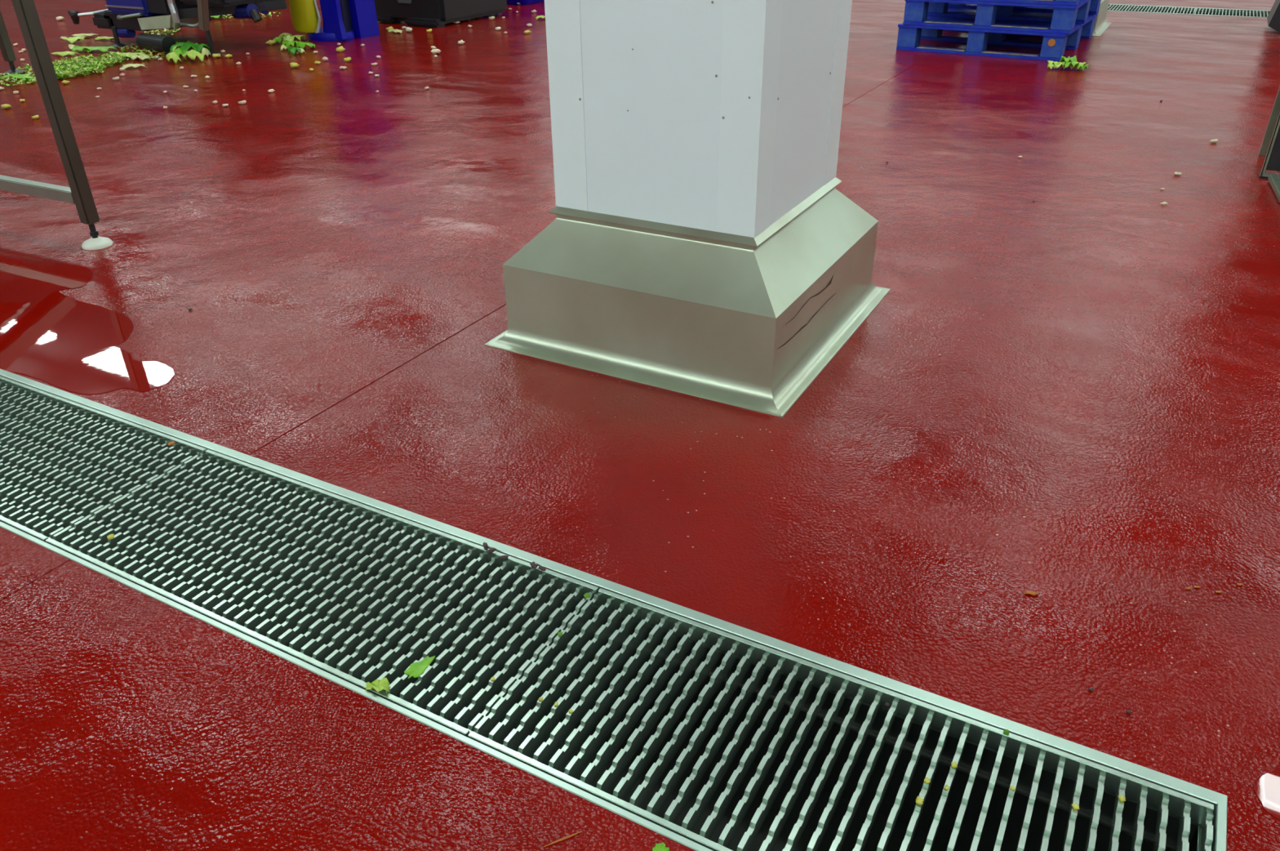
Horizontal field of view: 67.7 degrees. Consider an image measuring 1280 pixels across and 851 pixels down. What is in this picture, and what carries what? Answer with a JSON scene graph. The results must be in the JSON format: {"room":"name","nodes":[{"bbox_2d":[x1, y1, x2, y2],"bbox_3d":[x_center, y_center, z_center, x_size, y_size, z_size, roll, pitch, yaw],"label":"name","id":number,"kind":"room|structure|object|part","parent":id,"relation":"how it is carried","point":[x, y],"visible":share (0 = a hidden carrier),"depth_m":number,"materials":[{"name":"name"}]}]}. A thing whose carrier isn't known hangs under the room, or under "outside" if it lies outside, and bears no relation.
{"room":"industrial hall","nodes":[
{"label":"industrial hall","id":0,"kind":"room"},
{"bbox_2d":[288,0,320,32],"bbox_3d":[-2.410,-3.079,6.816,0.277,0.562,0.129,15,33,25],"label":"canister","id":1,"kind":"object","parent":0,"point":[305,15],"visible":1,"depth_m":6.84,"materials":[{"name":"plastic"}]},
{"bbox_2d":[0,0,1279,850],"bbox_3d":[-1.884,-2.354,6.156,21.600,0.003,19.000,15,33,25],"label":"floor","id":2,"kind":"structure","parent":0,"point":[1069,396],"depth_m":2.06,"materials":[{"name":"red paint"}]},
{"bbox_2d":[0,103,13,108],"bbox_3d":[-3.278,-1.651,4.936,0.059,0.023,0.042,8,31,14],"label":"crumb","id":3,"kind":"object","parent":2,"relation":"on","point":[5,105],"visible":1,"depth_m":4.93,"materials":[{"name":"yellow food"}]},
{"bbox_2d":[0,9,25,75],"bbox_3d":[-4.354,-2.761,5.832,1.285,1.080,0.120,15,33,25],"label":"table leg","id":4,"kind":"object","parent":2,"relation":"on","point":[6,46],"visible":0.88,"depth_m":5.77,"materials":[{"name":"metal"}]},
{"bbox_3d":[-3.844,-2.635,5.581,0.050,0.950,0.050,15,33,25],"label":"leg","id":5,"kind":"part","parent":4,"relation":"part of","materials":[{"name":"metal"}]},
{"bbox_2d":[0,74,35,79],"bbox_3d":[-3.688,-2.070,5.667,0.246,0.030,0.080,8,31,15],"label":"lettuce leaf","id":6,"kind":"object","parent":2,"relation":"on","point":[19,76],"visible":0.98,"depth_m":5.64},
{"bbox_2d":[0,63,36,85],"bbox_3d":[-3.759,-2.134,5.780,0.255,0.030,0.794,-16,33,-24],"label":"lettuce","id":7,"kind":"object","parent":2,"relation":"on","point":[29,68],"visible":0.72,"depth_m":5.61,"materials":[{"name":"green food"}]},
{"bbox_2d":[31,115,39,119],"bbox_3d":[-2.986,-1.523,4.712,0.033,0.018,0.028,-19,35,-29],"label":"crumb","id":8,"kind":"object","parent":2,"relation":"on","point":[35,117],"visible":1,"depth_m":4.71,"materials":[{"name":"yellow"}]},
{"bbox_2d":[0,0,113,249],"bbox_3d":[-2.918,-1.530,3.705,2.754,1.030,1.758,4,30,8],"label":"steel table","id":9,"kind":"object","parent":2,"relation":"on","point":[78,193],"visible":1,"depth_m":2.88,"materials":[{"name":"silver metal"}]},
{"bbox_3d":[-2.630,-0.927,3.372,1.960,0.038,0.038,14,33,23],"label":"rail","id":10,"kind":"part","parent":9,"relation":"part of","materials":[{"name":"metal"}]},
{"bbox_3d":[-1.740,-0.982,2.819,0.042,0.785,0.042,15,33,25],"label":"leg","id":11,"kind":"part","parent":9,"relation":"part of","materials":[{"name":"metal"}]},
{"bbox_2d":[55,16,65,20],"bbox_3d":[-4.934,-3.464,8.119,0.069,0.035,0.062,4,30,8],"label":"crumb","id":12,"kind":"object","parent":2,"relation":"on","point":[59,18],"visible":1,"depth_m":8.10,"materials":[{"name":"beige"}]},
{"bbox_2d":[50,51,79,56],"bbox_3d":[-3.880,-2.507,6.435,0.186,0.028,0.068,-3,30,-5],"label":"lettuce leaf","id":13,"kind":"object","parent":2,"relation":"on","point":[62,53],"visible":1,"depth_m":6.43,"materials":[{"name":"green food"}]},
{"bbox_2d":[61,80,70,84],"bbox_3d":[-3.328,-1.988,5.525,0.039,0.022,0.032,12,32,21],"label":"crumb","id":14,"kind":"object","parent":2,"relation":"on","point":[64,82],"visible":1,"depth_m":5.52,"materials":[{"name":"yellow food"}]},
{"bbox_2d":[68,44,75,49],"bbox_3d":[-3.997,-2.667,6.718,0.051,0.027,0.205,-18,34,-28],"label":"lettuce leaf","id":15,"kind":"object","parent":2,"relation":"on","point":[70,46],"visible":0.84,"depth_m":6.69,"materials":[{"name":"beige food"}]},
{"bbox_2d":[61,35,90,43],"bbox_3d":[-4.141,-2.832,6.997,0.132,0.039,0.164,8,31,15],"label":"lettuce leaf","id":16,"kind":"object","parent":2,"relation":"on","point":[71,39],"visible":1,"depth_m":6.96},
{"bbox_2d":[71,46,89,51],"bbox_3d":[-3.851,-2.596,6.583,0.136,0.035,0.109,-8,31,-13],"label":"lettuce leaf","id":17,"kind":"object","parent":2,"relation":"on","point":[74,48],"visible":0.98,"depth_m":6.55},
{"bbox_2d":[71,33,100,36],"bbox_3d":[-4.188,-2.947,7.208,0.209,0.028,0.058,-6,30,-9],"label":"lettuce leaf","id":18,"kind":"object","parent":2,"relation":"on","point":[78,34],"visible":1,"depth_m":7.20,"materials":[{"name":"beige food"}]},
{"bbox_2d":[0,254,175,395],"bbox_3d":[-1.639,-0.315,2.593,0.368,0.001,1.408,-22,36,-32],"label":"puddle","id":19,"kind":"object","parent":2,"relation":"on","point":[51,336],"visible":1,"depth_m":2.44,"materials":[{"name":"red"}]},
{"bbox_2d":[52,51,128,78],"bbox_3d":[-3.538,-2.258,5.975,0.462,0.047,0.854,-5,30,-7],"label":"lettuce","id":20,"kind":"object","parent":2,"relation":"on","point":[81,65],"visible":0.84,"depth_m":5.97,"materials":[{"name":"green food"}]},
{"bbox_2d":[74,44,118,52],"bbox_3d":[-3.763,-2.599,6.583,0.323,0.038,0.124,5,30,10],"label":"lettuce leaf","id":21,"kind":"object","parent":2,"relation":"on","point":[103,48],"visible":1,"depth_m":6.56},
{"bbox_2d":[93,35,114,39],"bbox_3d":[-3.954,-2.869,7.070,0.222,0.026,0.056,8,31,15],"label":"lettuce leaf","id":22,"kind":"object","parent":2,"relation":"on","point":[103,37],"visible":0.96,"depth_m":7.06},
{"bbox_2d":[111,76,119,80],"bbox_3d":[-3.085,-2.042,5.615,0.040,0.020,0.033,-20,35,-30],"label":"crumb","id":23,"kind":"object","parent":2,"relation":"on","point":[116,78],"visible":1,"depth_m":5.61,"materials":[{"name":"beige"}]},
{"bbox_2d":[108,51,144,57],"bbox_3d":[-3.423,-2.459,6.331,0.296,0.039,0.142,11,32,20],"label":"lettuce leaf","id":24,"kind":"object","parent":2,"relation":"on","point":[130,55],"visible":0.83,"depth_m":6.30,"materials":[{"name":"green food"}]},
{"bbox_2d":[120,63,147,68],"bbox_3d":[-3.169,-2.251,5.973,0.169,0.029,0.080,0,30,0],"label":"lettuce leaf","id":25,"kind":"object","parent":2,"relation":"on","point":[135,65],"visible":0.99,"depth_m":5.96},
{"bbox_2d":[130,54,151,60],"bbox_3d":[-3.267,-2.408,6.245,0.117,0.032,0.097,-12,32,-19],"label":"lettuce leaf","id":26,"kind":"object","parent":2,"relation":"on","point":[145,56],"visible":1,"depth_m":6.22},
{"bbox_2d":[118,43,168,59],"bbox_3d":[-3.390,-2.575,6.538,0.283,0.032,0.774,-26,38,-36],"label":"lettuce","id":27,"kind":"object","parent":2,"relation":"on","point":[122,49],"visible":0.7,"depth_m":6.50,"materials":[{"name":"green food"}]},
{"bbox_2d":[143,27,180,35],"bbox_3d":[-3.670,-3.006,7.293,0.244,0.034,0.495,-8,31,-13],"label":"lettuce","id":28,"kind":"object","parent":2,"relation":"on","point":[162,30],"visible":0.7,"depth_m":7.34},
{"bbox_2d":[67,0,287,55],"bbox_3d":[-3.238,-3.313,6.498,1.614,1.350,0.781,15,33,25],"label":"machine","id":29,"kind":"object","parent":2,"relation":"on","point":[123,17],"visible":0.91,"depth_m":6.49,"materials":[{"name":"paint"}]},
{"bbox_3d":[-4.043,-2.924,6.828,0.104,0.096,0.060,15,33,25],"label":"crank knob","id":30,"kind":"part","parent":29,"relation":"part of","materials":[{"name":"black plastic"}]},
{"bbox_3d":[-3.902,-2.941,6.809,0.207,0.043,0.064,-11,31,-17],"label":"crank rod","id":31,"kind":"part","parent":29,"relation":"part of","materials":[{"name":"grey metal"}]},
{"bbox_3d":[-3.696,-2.749,6.725,0.030,0.116,0.030,-22,36,-33],"label":"thin leg","id":32,"kind":"part","parent":29,"relation":"part of","materials":[{"name":"black metal"}]},
{"bbox_3d":[-3.508,-2.810,6.555,0.213,0.054,0.035,11,32,19],"label":"clamp lever","id":33,"kind":"part","parent":29,"relation":"part of","materials":[{"name":"grey metal"}]},
{"bbox_3d":[-2.875,-2.576,6.369,0.030,0.153,0.030,-22,36,-33],"label":"thin leg","id":34,"kind":"part","parent":29,"relation":"part of","materials":[{"name":"black metal"}]},
{"bbox_3d":[-2.604,-2.775,6.462,0.086,0.090,0.060,15,33,25],"label":"caster arm","id":35,"kind":"part","parent":29,"relation":"part of","materials":[{"name":"grey metal"}]},
{"bbox_2d":[165,40,210,63],"bbox_3d":[-2.984,-2.478,6.307,0.266,0.084,0.521,-11,32,-18],"label":"clump","id":36,"kind":"object","parent":2,"relation":"on","point":[175,51],"visible":1,"depth_m":6.24,"materials":[{"name":"green food"}]},
{"bbox_2d":[212,53,220,57],"bbox_3d":[-2.790,-2.437,6.287,0.043,0.030,0.054,22,37,34],"label":"crumb","id":37,"kind":"object","parent":2,"relation":"on","point":[215,55],"visible":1,"depth_m":6.27,"materials":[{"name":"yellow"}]},
{"bbox_2d":[210,14,226,18],"bbox_3d":[-3.626,-3.480,8.111,0.145,0.041,0.222,-24,37,-34],"label":"lettuce leaf","id":38,"kind":"object","parent":2,"relation":"on","point":[220,15],"visible":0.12,"depth_m":8.05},
{"bbox_2d":[224,53,232,57],"bbox_3d":[-2.709,-2.434,6.286,0.037,0.025,0.048,22,37,34],"label":"crumb","id":39,"kind":"object","parent":2,"relation":"on","point":[228,55],"visible":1,"depth_m":6.28,"materials":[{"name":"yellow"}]},
{"bbox_2d":[238,100,246,104],"bbox_3d":[-2.071,-1.683,4.968,0.042,0.019,0.030,-14,32,-21],"label":"crumb","id":40,"kind":"object","parent":2,"relation":"on","point":[242,102],"visible":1,"depth_m":4.96,"materials":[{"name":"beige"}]},
{"bbox_2d":[213,10,282,19],"bbox_3d":[-3.414,-3.536,8.212,0.668,0.032,0.453,-1,30,0],"label":"lettuce","id":41,"kind":"object","parent":2,"relation":"on","point":[269,14],"visible":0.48,"depth_m":8.15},
{"bbox_2d":[265,40,275,44],"bbox_3d":[-2.619,-2.717,6.767,0.052,0.034,0.070,7,31,13],"label":"crumb","id":42,"kind":"object","parent":2,"relation":"on","point":[269,42],"visible":1,"depth_m":6.75,"materials":[{"name":"yellow food"}]},
{"bbox_2d":[272,32,315,54],"bbox_3d":[-2.439,-2.692,6.696,0.235,0.056,0.866,-15,33,-23],"label":"clump","id":43,"kind":"object","parent":2,"relation":"on","point":[287,39],"visible":1,"depth_m":6.58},
{"bbox_2d":[289,62,299,68],"bbox_3d":[-2.139,-2.229,5.905,0.061,0.036,0.051,26,39,38],"label":"crumb","id":44,"kind":"object","parent":2,"relation":"on","point":[293,64],"visible":1,"depth_m":5.89,"materials":[{"name":"yellow food"}]},
{"bbox_2d":[335,45,345,52],"bbox_3d":[-2.027,-2.542,6.446,0.061,0.038,0.055,22,37,34],"label":"crumb","id":45,"kind":"object","parent":2,"relation":"on","point":[340,49],"visible":1,"depth_m":6.43,"materials":[{"name":"yellow food"}]},
{"bbox_2d":[307,0,379,41],"bbox_3d":[-2.177,-3.410,6.845,0.478,1.150,0.640,15,33,25],"label":"bin","id":46,"kind":"object","parent":2,"relation":"on","point":[342,20],"visible":0.93,"depth_m":6.91,"materials":[{"name":"plastic"}]},
{"bbox_3d":[-2.209,-3.053,6.756,0.206,0.580,0.060,15,33,25],"label":"broad leg","id":47,"kind":"part","parent":46,"relation":"part of","materials":[{"name":"blue plastic"}]},
{"bbox_3d":[-2.128,-3.097,6.840,0.020,0.590,0.178,3,30,6],"label":"recess panel","id":48,"kind":"part","parent":46,"relation":"part of","materials":[{"name":"paint"}]},
{"bbox_3d":[-2.055,-3.160,6.958,0.115,0.600,0.200,15,33,25],"label":"broad leg","id":49,"kind":"part","parent":46,"relation":"part of","materials":[{"name":"blue plastic"}]},
{"bbox_2d":[343,57,351,62],"bbox_3d":[-1.868,-2.339,6.096,0.047,0.030,0.048,4,30,8],"label":"crumb","id":50,"kind":"object","parent":2,"relation":"on","point":[348,59],"visible":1,"depth_m":6.08,"materials":[{"name":"yellow food"}]},
{"bbox_2d":[386,26,393,31],"bbox_3d":[-1.925,-3.049,7.332,0.058,0.032,0.052,-23,37,-33],"label":"crumb","id":51,"kind":"object","parent":2,"relation":"on","point":[389,28],"visible":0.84,"depth_m":7.32,"materials":[{"name":"yellow food"}]},
{"bbox_2d":[387,29,403,33],"bbox_3d":[-1.852,-2.988,7.228,0.117,0.028,0.064,5,30,10],"label":"lettuce leaf","id":52,"kind":"object","parent":2,"relation":"on","point":[390,30],"visible":1,"depth_m":7.21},
{"bbox_2d":[405,26,413,32],"bbox_3d":[-1.754,-3.005,7.244,0.056,0.038,0.066,-12,32,-18],"label":"crumb","id":53,"kind":"object","parent":2,"relation":"on","point":[407,28],"visible":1,"depth_m":7.23,"materials":[{"name":"beige food"}]},
{"bbox_2d":[431,48,440,54],"bbox_3d":[-1.353,-2.478,6.324,0.069,0.033,0.051,-3,30,-4],"label":"crumb","id":54,"kind":"object","parent":2,"relation":"on","point":[433,51],"visible":1,"depth_m":6.31,"materials":[{"name":"beige food"}]},
{"bbox_2d":[373,0,506,27],"bbox_3d":[-1.681,-3.777,7.722,0.765,0.899,0.950,15,33,25],"label":"machine","id":55,"kind":"object","parent":2,"relation":"on","point":[420,13],"visible":0.94,"depth_m":7.59,"materials":[{"name":"black"}]},
{"bbox_3d":[-1.863,-3.616,7.386,0.124,0.640,0.035,15,33,25],"label":"plate","id":56,"kind":"part","parent":55,"relation":"part of","materials":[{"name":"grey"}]},
{"bbox_2d":[457,39,465,44],"bbox_3d":[-1.255,-2.685,6.685,0.048,0.030,0.056,6,30,11],"label":"crumb","id":57,"kind":"object","parent":2,"relation":"on","point":[461,42],"visible":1,"depth_m":6.67,"materials":[{"name":"beige food"}]},
{"bbox_2d":[506,0,544,4],"bbox_3d":[-1.184,-4.205,8.960,0.682,0.400,0.660,15,33,25],"label":"crate","id":58,"kind":"object","parent":2,"relation":"on","point":[508,2],"visible":0.61,"depth_m":8.76,"materials":[{"name":"plastic"}]},
{"bbox_2d":[523,30,531,34],"bbox_3d":[-0.837,-2.926,7.098,0.056,0.027,0.042,-12,32,-19],"label":"crumb","id":59,"kind":"object","parent":2,"relation":"on","point":[526,32],"visible":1,"depth_m":7.09,"materials":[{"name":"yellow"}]},
{"bbox_2d":[534,15,545,19],"bbox_3d":[-0.802,-3.347,7.827,0.124,0.031,0.080,8,31,15],"label":"lettuce leaf","id":60,"kind":"object","parent":2,"relation":"on","point":[537,16],"visible":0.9,"depth_m":7.81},
{"bbox_2d":[544,831,582,846],"bbox_3d":[-0.092,0.496,1.145,0.048,0.002,0.003,-14,32,-21],"label":"straw","id":61,"kind":"object","parent":2,"relation":"on","point":[571,835],"visible":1,"depth_m":1.14,"materials":[{"name":"orange"}]},
{"bbox_2d":[0,368,1227,850],"bbox_3d":[-0.737,0.286,1.766,3.143,0.242,0.383,15,33,25],"label":"floor drain","id":62,"kind":"object","parent":2,"relation":"in","point":[1220,801],"visible":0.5,"depth_m":1.41,"materials":[{"name":"metal"}]},
{"bbox_2d":[0,375,207,542],"bbox_3d":[-1.372,0.031,2.017,0.924,0.033,0.348,15,33,25],"label":"drain grating","id":63,"kind":"object","parent":62,"relation":"in","point":[63,461],"visible":0.95,"depth_m":1.93,"materials":[{"name":"silver metal"}]},
{"bbox_3d":[-1.454,0.106,1.888,0.924,0.033,0.008,15,33,25],"label":"rail","id":64,"kind":"part","parent":63,"relation":"part of","materials":[{"name":"silver metal"}]},
{"bbox_3d":[-1.290,-0.044,2.145,0.924,0.033,0.008,15,33,25],"label":"rail","id":65,"kind":"part","parent":63,"relation":"part of","materials":[{"name":"silver metal"}]},
{"bbox_2d":[168,440,175,446],"bbox_3d":[-0.960,0.037,1.956,0.014,0.008,0.012,-5,30,-8],"label":"scrap","id":66,"kind":"object","parent":63,"relation":"on","point":[172,442],"visible":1,"depth_m":1.95,"materials":[{"name":"orange food"}]},
{"bbox_2d":[45,448,598,737],"bbox_3d":[-0.557,0.246,1.624,0.927,0.033,0.348,15,33,25],"label":"drain grating","id":67,"kind":"object","parent":62,"relation":"in","point":[355,592],"visible":0.93,"depth_m":1.58,"materials":[{"name":"silver metal"}]},
{"bbox_2d":[106,533,114,539],"bbox_3d":[-0.932,0.196,1.680,0.012,0.008,0.013,-10,31,-16],"label":"scrap","id":68,"kind":"object","parent":67,"relation":"on","point":[110,536],"visible":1,"depth_m":1.68,"materials":[{"name":"yellow food"}]},
{"bbox_3d":[-0.639,0.321,1.495,0.927,0.033,0.008,15,33,25],"label":"rail","id":69,"kind":"part","parent":67,"relation":"part of","materials":[{"name":"silver metal"}]},
{"bbox_2d":[365,677,390,692],"bbox_3d":[-0.372,0.369,1.359,0.033,0.014,0.023,5,30,10],"label":"lettuce leaf","id":70,"kind":"object","parent":67,"relation":"on","point":[379,685],"visible":1,"depth_m":1.35,"materials":[{"name":"green food"}]},
{"bbox_3d":[-0.475,0.171,1.752,0.927,0.033,0.008,15,33,25],"label":"rail","id":71,"kind":"part","parent":67,"relation":"part of","materials":[{"name":"silver metal"}]},
{"bbox_2d":[404,655,435,678],"bbox_3d":[-0.320,0.352,1.398,0.026,0.010,0.057,26,39,38],"label":"lettuce leaf","id":72,"kind":"object","parent":67,"relation":"on","point":[415,669],"visible":1,"depth_m":1.39,"materials":[{"name":"green food"}]},
{"bbox_2d":[485,546,496,553],"bbox_3d":[-0.254,0.214,1.630,0.011,0.007,0.018,24,38,36],"label":"scrap","id":73,"kind":"object","parent":67,"relation":"on","point":[491,549],"visible":1,"depth_m":1.63,"materials":[{"name":"red food"}]},
{"bbox_2d":[500,555,509,559],"bbox_3d":[-0.229,0.223,1.617,0.015,0.005,0.008,-5,30,-8],"label":"scrap","id":74,"kind":"object","parent":67,"relation":"on","point":[502,557],"visible":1,"depth_m":1.61,"materials":[{"name":"red food"}]},
{"bbox_2d":[529,561,537,568],"bbox_3d":[-0.177,0.234,1.594,0.011,0.007,0.018,-24,37,-34],"label":"scrap","id":75,"kind":"object","parent":67,"relation":"on","point":[533,564],"visible":1,"depth_m":1.59,"materials":[{"name":"red"}]},
{"bbox_2d":[537,565,546,570],"bbox_3d":[-0.163,0.238,1.587,0.014,0.006,0.009,9,31,17],"label":"scrap","id":76,"kind":"object","parent":67,"relation":"on","point":[542,568],"visible":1,"depth_m":1.58,"materials":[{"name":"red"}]},
{"bbox_2d":[583,592,590,598],"bbox_3d":[-0.085,0.272,1.529,0.010,0.007,0.011,-9,31,-13],"label":"scrap","id":77,"kind":"object","parent":67,"relation":"on","point":[586,595],"visible":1,"depth_m":1.53,"materials":[{"name":"green food"}]},
{"bbox_2d":[482,542,488,546],"bbox_3d":[-0.267,0.206,1.647,0.008,0.005,0.015,-15,33,-23],"label":"scrap","id":78,"kind":"object","parent":62,"relation":"on","point":[485,544],"visible":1,"depth_m":1.65,"materials":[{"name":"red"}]},
{"bbox_2d":[468,587,1213,850],"bbox_3d":[0.238,0.456,1.240,0.882,0.033,0.348,15,33,25],"label":"drain grating","id":79,"kind":"object","parent":62,"relation":"in","point":[605,605],"visible":0.99,"depth_m":1.29,"materials":[{"name":"silver metal"}]},
{"bbox_3d":[0.156,0.531,1.111,0.882,0.033,0.008,15,33,25],"label":"rail","id":80,"kind":"part","parent":79,"relation":"part of","materials":[{"name":"silver metal"}]},
{"bbox_2d":[915,795,924,804],"bbox_3d":[0.347,0.465,1.183,0.010,0.007,0.011,12,32,21],"label":"scrap","id":81,"kind":"object","parent":79,"relation":"on","point":[919,800],"visible":1,"depth_m":1.18,"materials":[{"name":"yellow food"}]},
{"bbox_2d":[924,777,930,782],"bbox_3d":[0.364,0.450,1.210,0.008,0.005,0.008,-23,36,-33],"label":"scrap","id":82,"kind":"object","parent":79,"relation":"on","point":[926,780],"visible":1,"depth_m":1.21,"materials":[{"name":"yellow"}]},
{"bbox_2d":[951,761,957,767],"bbox_3d":[0.406,0.438,1.231,0.008,0.005,0.008,6,30,11],"label":"scrap","id":83,"kind":"object","parent":79,"relation":"on","point":[953,764],"visible":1,"depth_m":1.23,"materials":[{"name":"yellow food"}]},
{"bbox_2d":[1003,728,1009,734],"bbox_3d":[0.491,0.410,1.277,0.008,0.005,0.008,10,32,18],"label":"scrap","id":84,"kind":"object","parent":79,"relation":"on","point":[1006,731],"visible":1,"depth_m":1.27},
{"bbox_2d":[1071,802,1079,809],"bbox_3d":[0.536,0.469,1.174,0.008,0.005,0.008,-1,30,-1],"label":"scrap","id":85,"kind":"object","parent":79,"relation":"on","point":[1075,806],"visible":1,"depth_m":1.17,"materials":[{"name":"yellow food"}]},
{"bbox_2d":[1117,795,1125,801],"bbox_3d":[0.598,0.462,1.183,0.008,0.005,0.008,0,30,1],"label":"scrap","id":86,"kind":"object","parent":79,"relation":"on","point":[1122,797],"visible":1,"depth_m":1.18,"materials":[{"name":"yellow food"}]},
{"bbox_2d":[652,842,669,850],"bbox_3d":[0.025,0.501,1.130,0.021,0.006,0.014,5,30,10],"label":"lettuce leaf","id":87,"kind":"object","parent":2,"relation":"on","point":[659,846],"visible":1,"depth_m":1.13,"materials":[{"name":"green food"}]},
{"bbox_2d":[484,0,890,417],"bbox_3d":[0.131,-2.196,1.413,0.787,4.400,0.817,15,33,25],"label":"support column","id":88,"kind":"structure","parent":2,"relation":"on","point":[702,241],"depth_m":2.10,"materials":[{"name":"silver metal"}]},
{"bbox_3d":[-0.161,-2.290,1.249,0.088,4.068,0.088,15,33,25],"label":"corner trim","id":89,"kind":"part","parent":88,"relation":"part of","materials":[{"name":"white metal"}]},
{"bbox_3d":[0.204,-2.194,1.073,0.088,4.068,0.088,15,33,25],"label":"corner trim","id":90,"kind":"part","parent":88,"relation":"part of","materials":[{"name":"white metal"}]},
{"bbox_3d":[0.419,-2.391,1.411,0.088,4.068,0.088,15,33,25],"label":"corner trim","id":91,"kind":"part","parent":88,"relation":"part of","materials":[{"name":"white metal"}]},
{"bbox_2d":[896,7,1097,61],"bbox_3d":[2.415,-2.655,6.424,1.032,0.156,1.146,16,34,27],"label":"pallet","id":92,"kind":"object","parent":2,"relation":"on","point":[1053,46],"visible":0.7,"depth_m":6.18,"materials":[{"name":"blue paint"}]},
{"bbox_2d":[902,0,1101,34],"bbox_3d":[2.429,-2.787,6.338,1.032,0.156,1.146,16,34,26],"label":"pallet","id":93,"kind":"object","parent":92,"relation":"on","point":[1064,19],"visible":0.99,"depth_m":6.07,"materials":[{"name":"blue paint"}]},
{"bbox_2d":[958,0,1079,5],"bbox_3d":[2.430,-2.920,6.255,1.032,0.156,1.146,16,34,27],"label":"pallet","id":94,"kind":"object","parent":93,"relation":"on","point":[1066,2],"visible":1,"depth_m":5.73,"materials":[{"name":"blue paint"}]},
{"bbox_2d":[1023,590,1039,595],"bbox_3d":[0.625,0.267,1.523,0.025,0.005,0.008,5,30,11],"label":"carrot shred","id":95,"kind":"object","parent":2,"relation":"on","point":[1033,593],"visible":1,"depth_m":1.52,"materials":[{"name":"orange food"}]},
{"bbox_2d":[1046,55,1088,71],"bbox_3d":[2.490,-2.108,5.553,0.198,0.071,0.168,-8,31,-12],"label":"clump","id":96,"kind":"object","parent":2,"relation":"on","point":[1073,62],"visible":1,"depth_m":5.55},
{"bbox_2d":[1092,0,1111,35],"bbox_3d":[3.041,-4.896,6.052,0.787,4.400,0.760,15,33,25],"label":"support column","id":97,"kind":"structure","parent":2,"relation":"on","point":[1100,24],"depth_m":6.89,"materials":[{"name":"silver metal"}]},
{"bbox_2d":[1107,4,1267,17],"bbox_3d":[4.573,-3.303,7.901,3.400,0.242,0.500,15,33,25],"label":"floor drain","id":98,"kind":"object","parent":2,"relation":"in","point":[1200,13],"visible":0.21,"depth_m":7.93,"materials":[{"name":"metal"}]},
{"bbox_2d":[1107,4,1195,13],"bbox_3d":[3.832,-3.588,8.206,1.668,0.033,0.456,15,33,25],"label":"drain grating","id":99,"kind":"object","parent":98,"relation":"in","point":[1111,6],"visible":0.26,"depth_m":8.08,"materials":[{"name":"silver metal"}]},
{"bbox_2d":[1194,8,1270,17],"bbox_3d":[5.304,-3.199,7.495,1.683,0.033,0.456,15,33,25],"label":"drain grating","id":100,"kind":"object","parent":98,"relation":"in","point":[1249,12],"visible":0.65,"depth_m":7.84,"materials":[{"name":"silver metal"}]},
{"bbox_2d":[1209,138,1217,142],"bbox_3d":[2.429,-1.204,4.037,0.032,0.015,0.024,-1,30,0],"label":"crumb","id":101,"kind":"object","parent":2,"relation":"on","point":[1215,140],"visible":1,"depth_m":4.03,"materials":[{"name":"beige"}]},
{"bbox_2d":[1253,768,1279,819],"bbox_3d":[0.826,0.460,1.188,0.126,0.001,0.087,-18,34,-28],"label":"puddle","id":102,"kind":"object","parent":2,"relation":"on","point":[1267,788],"visible":1,"depth_m":1.19,"materials":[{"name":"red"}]},
{"bbox_2d":[1258,85,1279,202],"bbox_3d":[2.573,-1.245,3.186,0.640,0.930,0.918,15,33,25],"label":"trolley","id":103,"kind":"object","parent":2,"relation":"on","point":[1270,145],"visible":1,"depth_m":3.54,"materials":[{"name":"black metal"}]},
{"bbox_3d":[2.358,-0.935,3.578,0.064,0.008,0.064,15,33,25],"label":"foot plate","id":104,"kind":"part","parent":103,"relation":"part of","materials":[{"name":"grey metal"}]},
{"bbox_3d":[2.526,-1.492,3.639,0.040,0.910,0.040,15,33,25],"label":"leg","id":105,"kind":"part","parent":103,"relation":"part of","materials":[{"name":"metal"}]},
{"bbox_3d":[2.330,-1.329,3.360,0.010,0.892,0.045,15,33,25],"label":"corner post","id":106,"kind":"part","parent":103,"relation":"part of","materials":[{"name":"metal"}]},
{"bbox_3d":[2.596,-1.261,3.214,0.610,0.870,0.004,15,33,25],"label":"dark panel","id":107,"kind":"part","parent":103,"relation":"part of","materials":[{"name":"black rubber"}]},
{"bbox_2d":[1266,0,1279,32],"bbox_3d":[4.826,-3.294,6.465,0.700,1.170,0.500,15,33,25],"label":"truck","id":108,"kind":"object","parent":2,"relation":"on","point":[1273,17],"visible":1,"depth_m":6.67,"materials":[{"name":"black metal"}]}
]}

